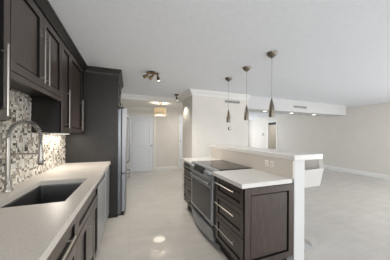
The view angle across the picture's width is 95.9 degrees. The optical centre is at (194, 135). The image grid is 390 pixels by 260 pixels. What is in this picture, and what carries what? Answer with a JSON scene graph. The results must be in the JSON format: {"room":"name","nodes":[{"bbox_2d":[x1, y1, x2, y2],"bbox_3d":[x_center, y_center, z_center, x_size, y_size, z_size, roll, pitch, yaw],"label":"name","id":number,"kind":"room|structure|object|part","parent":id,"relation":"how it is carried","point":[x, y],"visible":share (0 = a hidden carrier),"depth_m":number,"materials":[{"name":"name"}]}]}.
{"room":"kitchen","nodes":[
{"label":"kitchen","id":0,"kind":"room"},
{"bbox_2d":[121,109,182,171],"bbox_3d":[-1.460,0.133,6.669,3.700,2.380,0.120,0,0,-20],"label":"wall","id":1,"kind":"structure","parent":0,"point":[166,127],"depth_m":6.73,"materials":[{"name":"beige paint"}]},
{"bbox_2d":[127,113,154,172],"bbox_3d":[-1.935,0.263,6.380,0.980,2.115,0.088,0,0,-20],"label":"door","id":2,"kind":"structure","parent":1,"relation":"in","point":[142,151],"depth_m":6.40,"materials":[{"name":"white paint"}]},
{"bbox_3d":[-1.941,0.280,6.396,0.610,1.720,0.012,0,0,-20],"label":"panel","id":3,"kind":"part","parent":2,"relation":"part of","materials":[{"name":"white paint"}]},
{"bbox_2d":[121,106,182,111],"bbox_3d":[-1.421,-0.992,6.579,3.700,0.089,0.070,0,0,-20],"label":"trim","id":4,"kind":"structure","parent":1,"relation":"attached to","point":[126,107],"depth_m":6.45,"materials":[{"name":"white paint"}]},
{"bbox_2d":[155,166,177,170],"bbox_3d":[-1.078,1.259,6.739,0.865,0.130,0.016,0,0,-20],"label":"baseboard","id":5,"kind":"structure","parent":1,"relation":"attached to","point":[170,167],"depth_m":6.73,"materials":[{"name":"white wood"}]},
{"bbox_2d":[178,115,182,168],"bbox_3d":[-0.190,0.257,7.026,0.960,2.145,0.088,0,0,-20],"label":"door","id":6,"kind":"structure","parent":1,"relation":"in","point":[180,117],"depth_m":6.90,"materials":[{"name":"white paint"}]},
{"bbox_2d":[121,98,182,108],"bbox_3d":[-1.113,-0.998,5.750,3.700,0.114,1.840,0,0,-20],"label":"ceiling","id":7,"kind":"structure","parent":0,"point":[126,101],"depth_m":5.71,"materials":[{"name":"white paint"}]},
{"bbox_2d":[154,102,165,115],"bbox_3d":[-1.105,-0.833,5.582,0.388,0.404,0.388,0,0,-20],"label":"ceiling lamp","id":8,"kind":"object","parent":7,"relation":"attached to","point":[158,111],"visible":0.99,"depth_m":5.42,"materials":[{"name":"beige fabric"}]},
{"bbox_3d":[-1.106,-0.753,5.582,0.380,0.245,0.380,0,0,-20],"label":"lamp shade","id":9,"kind":"part","parent":8,"relation":"part of","materials":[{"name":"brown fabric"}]},
{"bbox_2d":[33,0,389,119],"bbox_3d":[1.987,-1.090,4.147,8.640,0.100,13.840,0,0,-20],"label":"ceiling","id":10,"kind":"structure","parent":0,"point":[337,52],"depth_m":2.04,"materials":[{"name":"white paint"}]},
{"bbox_2d":[142,71,160,81],"bbox_3d":[-0.720,-0.976,2.920,0.299,0.154,0.110,0,0,-20],"label":"ceiling spotlight","id":11,"kind":"object","parent":10,"relation":"attached to","point":[153,73],"visible":1,"depth_m":2.89,"materials":[{"name":"gold metal"}]},
{"bbox_3d":[-0.706,-1.038,2.925,0.210,0.029,0.110,0,0,-20],"label":"mounting plate","id":12,"kind":"part","parent":11,"relation":"part of","materials":[{"name":"gold metal"}]},
{"bbox_2d":[225,77,231,122],"bbox_3d":[0.610,-0.642,3.206,0.128,0.809,0.128,0,0,-20],"label":"pendant lamp","id":13,"kind":"object","parent":10,"relation":"hanging from","point":[228,79],"visible":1,"depth_m":3.19,"materials":[{"name":"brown metal"}]},
{"bbox_3d":[0.608,-0.354,3.206,0.071,0.235,0.071,0,0,-20],"label":"lamp shade","id":14,"kind":"part","parent":13,"relation":"part of","materials":[{"name":"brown metal"}]},
{"bbox_2d":[242,66,250,119],"bbox_3d":[0.794,-0.641,2.709,0.128,0.809,0.128,0,0,-20],"label":"pendant lamp","id":15,"kind":"object","parent":10,"relation":"hanging from","point":[245,68],"visible":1,"depth_m":2.69,"materials":[{"name":"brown metal"}]},
{"bbox_3d":[0.792,-0.353,2.709,0.071,0.235,0.071,0,0,-20],"label":"lamp shade","id":16,"kind":"part","parent":15,"relation":"part of","materials":[{"name":"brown metal"}]},
{"bbox_3d":[0.794,-0.721,2.709,0.005,0.505,0.005,0,0,2],"label":"cord","id":17,"kind":"part","parent":15,"relation":"part of","materials":[{"name":"grey plastic"}]},
{"bbox_2d":[267,51,276,116],"bbox_3d":[0.972,-0.640,2.229,0.128,0.809,0.128,0,0,-20],"label":"pendant lamp","id":18,"kind":"object","parent":10,"relation":"hanging from","point":[270,54],"visible":1,"depth_m":2.20,"materials":[{"name":"brown metal"}]},
{"bbox_3d":[0.971,-0.353,2.229,0.071,0.235,0.071,0,0,-20],"label":"lamp shade","id":19,"kind":"part","parent":18,"relation":"part of","materials":[{"name":"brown metal"}]},
{"bbox_2d":[182,95,247,179],"bbox_3d":[-0.412,0.138,7.223,1.550,2.380,6.170,0,0,-20],"label":"wall","id":20,"kind":"structure","parent":0,"point":[204,117],"depth_m":4.29,"materials":[{"name":"beige paint"}]},
{"bbox_2d":[121,93,178,101],"bbox_3d":[-1.484,-1.007,4.593,2.200,0.099,0.070,0,0,-20],"label":"trim","id":21,"kind":"structure","parent":20,"relation":"attached to","point":[131,96],"depth_m":4.68,"materials":[{"name":"white wood"}]},
{"bbox_2d":[178,89,249,101],"bbox_3d":[0.469,-0.990,4.723,1.646,0.114,1.066,0,0,-20],"label":"trim","id":22,"kind":"structure","parent":20,"relation":"attached to","point":[190,92],"depth_m":4.26,"materials":[{"name":"white"}]},
{"bbox_2d":[225,100,239,103],"bbox_3d":[0.944,-0.845,4.427,0.440,0.070,0.010,0,0,-20],"label":"air vent","id":23,"kind":"object","parent":20,"relation":"in","point":[226,101],"visible":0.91,"depth_m":4.42,"materials":[{"name":"grey"}]},
{"bbox_2d":[95,169,389,259],"bbox_3d":[1.975,1.390,4.147,8.640,0.100,13.840,0,0,-20],"label":"floor","id":24,"kind":"structure","parent":0,"point":[347,216],"depth_m":2.68,"materials":[{"name":"tile"}]},
{"bbox_2d":[47,215,76,259],"bbox_3d":[-0.852,0.889,0.640,0.628,0.873,0.688,0,0,-20],"label":"base cabinet","id":25,"kind":"object","parent":24,"relation":"on","point":[66,248],"visible":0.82,"depth_m":0.90,"materials":[{"name":"brown wood"}]},
{"bbox_3d":[-0.588,0.527,0.783,0.038,0.010,0.275,0,0,-20],"label":"handle","id":26,"kind":"part","parent":25,"relation":"part of","materials":[{"name":"silver metal"}]},
{"bbox_3d":[-0.602,0.893,0.733,0.020,0.528,0.686,0,0,-20],"label":"door","id":27,"kind":"part","parent":25,"relation":"part of","materials":[{"name":"brown wood"}]},
{"bbox_2d":[76,183,97,259],"bbox_3d":[-1.102,0.888,1.315,0.628,0.873,0.748,0,0,-20],"label":"base cabinet","id":28,"kind":"object","parent":24,"relation":"on","point":[87,216],"visible":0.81,"depth_m":1.36,"materials":[{"name":"brown wood"}]},
{"bbox_3d":[-0.774,0.892,1.197,0.020,0.528,0.296,0,0,-20],"label":"door","id":29,"kind":"part","parent":28,"relation":"part of","materials":[{"name":"brown wood"}]},
{"bbox_3d":[-0.850,0.540,1.408,0.020,0.157,0.746,0,0,-20],"label":"drawer","id":30,"kind":"part","parent":28,"relation":"part of","materials":[{"name":"brown wood"}]},
{"bbox_3d":[-0.815,0.833,1.390,0.038,0.305,0.011,0,0,-20],"label":"handle","id":31,"kind":"part","parent":28,"relation":"part of","materials":[{"name":"silver metal"}]},
{"bbox_3d":[-0.904,0.891,1.549,0.020,0.528,0.446,0,0,-20],"label":"door","id":32,"kind":"part","parent":28,"relation":"part of","materials":[{"name":"brown wood"}]},
{"bbox_2d":[65,72,117,217],"bbox_3d":[-1.756,0.176,3.185,0.721,2.290,0.972,0,0,-20],"label":"panel","id":33,"kind":"object","parent":24,"relation":"on","point":[98,142],"visible":0.54,"depth_m":2.77,"materials":[{"name":"brown wood"}]},
{"bbox_2d":[96,173,104,256],"bbox_3d":[-1.344,0.888,1.954,0.547,0.870,0.597,0,0,-20],"label":"dishwasher","id":34,"kind":"object","parent":24,"relation":"on","point":[101,184],"visible":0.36,"depth_m":2.04,"materials":[{"name":"grey metal"}]},
{"bbox_3d":[-1.095,0.504,2.045,0.012,0.091,0.597,0,0,-20],"label":"control panel","id":35,"kind":"part","parent":34,"relation":"part of","materials":[{"name":"silver metal"}]},
{"bbox_2d":[105,167,108,225],"bbox_3d":[-1.529,0.887,2.464,0.553,0.870,0.452,0,0,-20],"label":"appliance","id":36,"kind":"object","parent":24,"relation":"on","point":[107,170],"visible":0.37,"depth_m":2.44,"materials":[{"name":"grey metal"}]},
{"bbox_2d":[118,107,130,215],"bbox_3d":[-1.652,0.424,3.227,0.889,1.795,0.909,0,0,-20],"label":"refrigerator","id":37,"kind":"object","parent":24,"relation":"on","point":[122,114],"visible":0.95,"depth_m":2.92,"materials":[{"name":"grey metal"}]},
{"bbox_3d":[-1.340,0.947,3.344,0.076,0.632,0.909,0,0,-20],"label":"freezer drawer","id":38,"kind":"part","parent":37,"relation":"part of","materials":[{"name":"silver metal"}]},
{"bbox_3d":[-1.256,0.086,3.129,0.076,1.075,0.452,0,0,-20],"label":"door","id":39,"kind":"part","parent":37,"relation":"part of","materials":[{"name":"silver metal"}]},
{"bbox_3d":[-1.254,0.084,3.318,0.076,0.896,0.022,0,0,-20],"label":"handle","id":40,"kind":"part","parent":37,"relation":"part of","materials":[{"name":"silver metal"}]},
{"bbox_2d":[183,161,193,212],"bbox_3d":[0.123,0.894,3.085,0.604,0.873,0.443,0,0,-20],"label":"base cabinet","id":41,"kind":"object","parent":24,"relation":"on","point":[187,176],"visible":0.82,"depth_m":3.01,"materials":[{"name":"brown wood"}]},
{"bbox_3d":[-0.116,0.889,2.996,0.022,0.172,0.436,0,0,-20],"label":"drawer","id":42,"kind":"part","parent":41,"relation":"part of","materials":[{"name":"brown wood"}]},
{"bbox_3d":[-0.115,0.714,2.996,0.022,0.162,0.436,0,0,-20],"label":"drawer","id":43,"kind":"part","parent":41,"relation":"part of","materials":[{"name":"brown wood"}]},
{"bbox_3d":[-0.114,0.545,2.996,0.022,0.160,0.436,0,0,-20],"label":"drawer","id":44,"kind":"part","parent":41,"relation":"part of","materials":[{"name":"brown wood"}]},
{"bbox_3d":[-0.117,1.072,2.996,0.022,0.177,0.436,0,0,-20],"label":"drawer","id":45,"kind":"part","parent":41,"relation":"part of","materials":[{"name":"brown wood"}]},
{"bbox_2d":[182,157,219,163],"bbox_3d":[0.117,0.437,3.094,0.574,0.040,0.481,0,0,-20],"label":"countertop","id":46,"kind":"structure","parent":41,"relation":"on","point":[188,160],"depth_m":3.06,"materials":[{"name":"white stone"}]},
{"bbox_2d":[189,160,251,244],"bbox_3d":[0.301,0.869,2.493,0.619,0.924,0.763,0,0,-20],"label":"range","id":47,"kind":"object","parent":24,"relation":"on","point":[202,179],"visible":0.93,"depth_m":2.31,"materials":[{"name":"grey metal"}]},
{"bbox_3d":[0.042,0.575,2.396,0.064,0.023,0.701,0,0,-20],"label":"handle","id":48,"kind":"part","parent":47,"relation":"part of","materials":[{"name":"silver metal"}]},
{"bbox_3d":[0.091,0.803,2.415,0.042,0.515,0.755,0,0,-20],"label":"oven door","id":49,"kind":"part","parent":47,"relation":"part of","materials":[{"name":"silver metal"}]},
{"bbox_3d":[0.070,1.173,2.408,0.083,0.165,0.753,0,0,-20],"label":"warming drawer","id":50,"kind":"part","parent":47,"relation":"part of","materials":[{"name":"silver metal"}]},
{"bbox_3d":[0.082,0.473,2.411,0.064,0.134,0.759,0,0,-20],"label":"control panel","id":51,"kind":"part","parent":47,"relation":"part of","materials":[{"name":"silver metal"}]},
{"bbox_2d":[195,160,251,170],"bbox_3d":[0.353,0.419,2.512,0.512,0.024,0.763,0,0,-20],"label":"cooktop","id":52,"kind":"object","parent":47,"relation":"in","point":[215,165],"depth_m":2.39,"materials":[{"name":"black glass"}]},
{"bbox_2d":[213,176,293,259],"bbox_3d":[0.573,0.896,1.873,0.604,0.873,0.581,0,0,-20],"label":"base cabinet","id":53,"kind":"object","parent":24,"relation":"on","point":[256,223],"visible":0.99,"depth_m":1.64,"materials":[{"name":"brown wood"}]},
{"bbox_3d":[0.292,1.006,1.811,0.036,0.010,0.390,0,0,-20],"label":"handle","id":54,"kind":"part","parent":53,"relation":"part of","materials":[{"name":"silver metal"}]},
{"bbox_3d":[0.294,0.747,1.811,0.036,0.010,0.390,0,0,-20],"label":"handle","id":55,"kind":"part","parent":53,"relation":"part of","materials":[{"name":"silver metal"}]},
{"bbox_3d":[0.337,1.037,1.772,0.022,0.252,0.508,0,0,-20],"label":"drawer","id":56,"kind":"part","parent":53,"relation":"part of","materials":[{"name":"brown wood"}]},
{"bbox_3d":[0.339,0.782,1.772,0.022,0.241,0.508,0,0,-20],"label":"drawer","id":57,"kind":"part","parent":53,"relation":"part of","materials":[{"name":"brown wood"}]},
{"bbox_3d":[0.340,0.561,1.772,0.022,0.186,0.508,0,0,-20],"label":"drawer","id":58,"kind":"part","parent":53,"relation":"part of","materials":[{"name":"brown wood"}]},
{"bbox_2d":[212,169,291,188],"bbox_3d":[0.570,0.439,1.872,0.574,0.040,0.576,0,0,-20],"label":"countertop","id":59,"kind":"structure","parent":53,"relation":"on","point":[242,178],"depth_m":1.72,"materials":[{"name":"white stone"}]},
{"bbox_3d":[0.687,0.814,1.616,0.562,0.701,0.020,0,0,-20],"label":"panel","id":60,"kind":"part","parent":53,"relation":"part of","materials":[{"name":"brown wood"}]},
{"bbox_2d":[304,159,323,249],"bbox_3d":[1.301,0.804,2.212,0.413,1.064,0.408,0,0,-20],"label":"bar stool","id":61,"kind":"object","parent":24,"relation":"on","point":[313,168],"visible":0.2,"depth_m":2.07,"materials":[{"name":"white metal"}]},
{"bbox_3d":[-0.584,0.891,-0.082,0.629,0.873,0.848,0,0,-20],"label":"base cabinet","id":62,"kind":"object","parent":24,"relation":"on","visible":0},
{"bbox_2d":[0,161,110,259],"bbox_3d":[-1.033,0.431,1.098,0.604,0.040,3.415,0,0,-20],"label":"countertop","id":63,"kind":"structure","parent":62,"relation":"on","point":[27,232],"depth_m":0.93,"materials":[{"name":"stone"}]},
{"bbox_2d":[1,119,43,191],"bbox_3d":[-1.290,0.143,1.326,0.130,0.531,0.223,0,0,44],"label":"kitchen faucet","id":64,"kind":"object","parent":63,"relation":"on","point":[7,183],"visible":1,"depth_m":1.30,"materials":[{"name":"silver metal"}]},
{"bbox_3d":[-1.283,0.138,1.327,0.230,0.020,0.038,0,0,-20],"label":"docking arm","id":65,"kind":"part","parent":64,"relation":"part of","materials":[{"name":"silver metal"}]},
{"bbox_2d":[1,182,82,207],"bbox_3d":[-1.104,0.557,1.341,0.412,0.211,0.690,0,0,-20],"label":"sink","id":66,"kind":"object","parent":63,"relation":"in","point":[42,194],"visible":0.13,"depth_m":1.59,"materials":[{"name":"grey metal"}]},
{"bbox_2d":[212,157,304,259],"bbox_3d":[0.705,0.786,2.589,0.135,1.094,1.838,0,0,-20],"label":"wall","id":67,"kind":"structure","parent":0,"point":[299,166],"depth_m":1.72,"materials":[{"name":"white paint"}]},
{"bbox_2d":[211,148,293,178],"bbox_3d":[0.633,0.329,2.562,0.022,0.180,1.837,0,0,-20],"label":"cladding","id":68,"kind":"object","parent":67,"relation":"attached to","point":[282,167],"visible":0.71,"depth_m":2.16,"materials":[{"name":"beige paint"}]},
{"bbox_2d":[209,145,322,160],"bbox_3d":[0.797,0.214,2.636,0.394,0.052,1.912,0,0,-20],"label":"countertop","id":69,"kind":"structure","parent":67,"relation":"on","point":[282,154],"depth_m":2.03,"materials":[{"name":"white stone"}]},
{"bbox_2d":[270,125,275,148],"bbox_3d":[5.184,0.166,10.209,1.580,2.480,1.600,0,0,-20],"label":"wall","id":70,"kind":"structure","parent":0,"point":[272,127],"depth_m":10.81,"materials":[{"name":"beige paint"}]},
{"bbox_2d":[248,96,345,116],"bbox_3d":[3.173,-0.864,5.521,3.980,0.339,0.490,0,0,-20],"label":"ceiling","id":71,"kind":"structure","parent":0,"point":[255,104],"depth_m":5.24,"materials":[{"name":"white paint"}]},
{"bbox_2d":[294,105,306,108],"bbox_3d":[3.143,-0.844,5.242,0.530,0.070,0.010,0,0,-20],"label":"ceiling vent","id":72,"kind":"object","parent":71,"relation":"in","point":[302,107],"visible":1,"depth_m":5.25,"materials":[{"name":"grey metal"}]},
{"bbox_2d":[248,102,389,174],"bbox_3d":[5.976,0.170,5.628,0.120,2.380,13.600,0,0,-20],"label":"wall","id":73,"kind":"structure","parent":0,"point":[359,139],"depth_m":6.68,"materials":[{"name":"beige paint"}]},
{"bbox_2d":[267,120,277,149],"bbox_3d":[4.322,0.262,9.889,0.018,2.180,0.780,0,0,-20],"label":"trim","id":74,"kind":"structure","parent":73,"relation":"attached to","point":[276,121],"depth_m":9.58,"materials":[{"name":"white"}]},
{"bbox_2d":[323,165,389,179],"bbox_3d":[5.906,1.289,5.604,0.016,0.140,13.600,0,0,-20],"label":"baseboard","id":75,"kind":"structure","parent":73,"relation":"attached to","point":[377,175],"depth_m":6.14,"materials":[{"name":"white wood"}]},
{"bbox_3d":[-1.492,0.133,1.260,0.120,2.380,10.600,0,0,-20],"label":"wall","id":76,"kind":"structure","parent":0,"visible":0},
{"bbox_2d":[0,88,65,190],"bbox_3d":[-1.325,0.016,1.002,0.012,0.786,3.400,0,0,-20],"label":"backsplash","id":77,"kind":"structure","parent":76,"relation":"attached to","point":[24,167],"depth_m":1.59,"materials":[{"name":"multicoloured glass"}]},
{"bbox_2d":[0,0,9,120],"bbox_3d":[-0.991,-0.522,0.521,0.273,0.885,0.966,0,0,-20],"label":"upper cabinet","id":78,"kind":"object","parent":77,"relation":"attached to","point":[4,4],"visible":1,"depth_m":0.96,"materials":[{"name":"brown wood"}]},
{"bbox_3d":[-1.022,-0.300,0.949,0.032,0.390,0.011,0,0,-20],"label":"handle","id":79,"kind":"part","parent":78,"relation":"part of","materials":[{"name":"silver metal"}]},
{"bbox_2d":[10,0,61,101],"bbox_3d":[-1.300,-0.652,1.356,0.273,0.628,0.806,0,0,-20],"label":"upper cabinet","id":80,"kind":"object","parent":77,"relation":"attached to","point":[35,47],"visible":0.95,"depth_m":1.29,"materials":[{"name":"brown wood"}]},
{"bbox_3d":[-1.140,-0.666,1.200,0.020,0.572,0.401,0,0,-20],"label":"door","id":81,"kind":"part","parent":80,"relation":"part of","materials":[{"name":"brown wood"}]},
{"bbox_3d":[-1.212,-0.357,1.389,0.020,0.038,0.804,0,0,-20],"label":"light rail","id":82,"kind":"part","parent":80,"relation":"part of","materials":[{"name":"brown wood"}]},
{"bbox_3d":[-1.175,-0.608,1.366,0.032,0.405,0.011,0,0,-20],"label":"handle","id":83,"kind":"part","parent":80,"relation":"part of","materials":[{"name":"silver metal"}]},
{"bbox_3d":[-1.202,-0.609,1.439,0.032,0.405,0.011,0,0,-20],"label":"handle","id":84,"kind":"part","parent":80,"relation":"part of","materials":[{"name":"silver metal"}]},
{"bbox_3d":[-1.280,-0.666,1.579,0.020,0.572,0.399,0,0,-20],"label":"door","id":85,"kind":"part","parent":80,"relation":"part of","materials":[{"name":"brown wood"}]},
{"bbox_2d":[31,42,82,133],"bbox_3d":[-1.609,-0.498,2.189,0.273,0.940,0.963,0,0,-20],"label":"upper cabinet","id":86,"kind":"object","parent":77,"relation":"attached to","point":[51,115],"visible":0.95,"depth_m":1.91,"materials":[{"name":"brown wood"}]},
{"bbox_3d":[-1.402,-0.492,1.903,0.020,0.922,0.281,0,0,-20],"label":"door","id":87,"kind":"part","parent":86,"relation":"part of","materials":[{"name":"brown wood"}]},
{"bbox_3d":[-1.383,-0.289,1.924,0.032,0.415,0.011,0,0,-20],"label":"handle","id":88,"kind":"part","parent":86,"relation":"part of","materials":[{"name":"silver metal"}]},
{"bbox_3d":[-1.544,-0.493,2.288,0.020,0.922,0.531,0,0,-20],"label":"door","id":89,"kind":"part","parent":86,"relation":"part of","materials":[{"name":"brown wood"}]},
{"bbox_3d":[-1.585,-0.283,2.467,0.032,0.430,0.011,0,0,-20],"label":"handle","id":90,"kind":"part","parent":86,"relation":"part of","materials":[{"name":"silver metal"}]},
{"bbox_2d":[118,77,122,108],"bbox_3d":[-1.732,-0.739,3.193,0.763,0.460,0.927,0,0,-20],"label":"upper cabinet","id":91,"kind":"object","parent":76,"relation":"attached to","point":[119,86],"visible":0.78,"depth_m":3.12,"materials":[{"name":"brown wood"}]},
{"bbox_2d":[33,0,123,89],"bbox_3d":[-1.127,-1.011,1.932,0.525,0.088,3.710,0,0,-20],"label":"crown molding","id":92,"kind":"structure","parent":91,"relation":"attached to","point":[45,7],"depth_m":1.88,"materials":[{"name":"brown wood"}]},
{"bbox_3d":[-1.341,-0.734,3.093,0.026,0.441,0.460,0,0,-20],"label":"door","id":93,"kind":"part","parent":91,"relation":"part of","materials":[{"name":"brown wood"}]}
]}

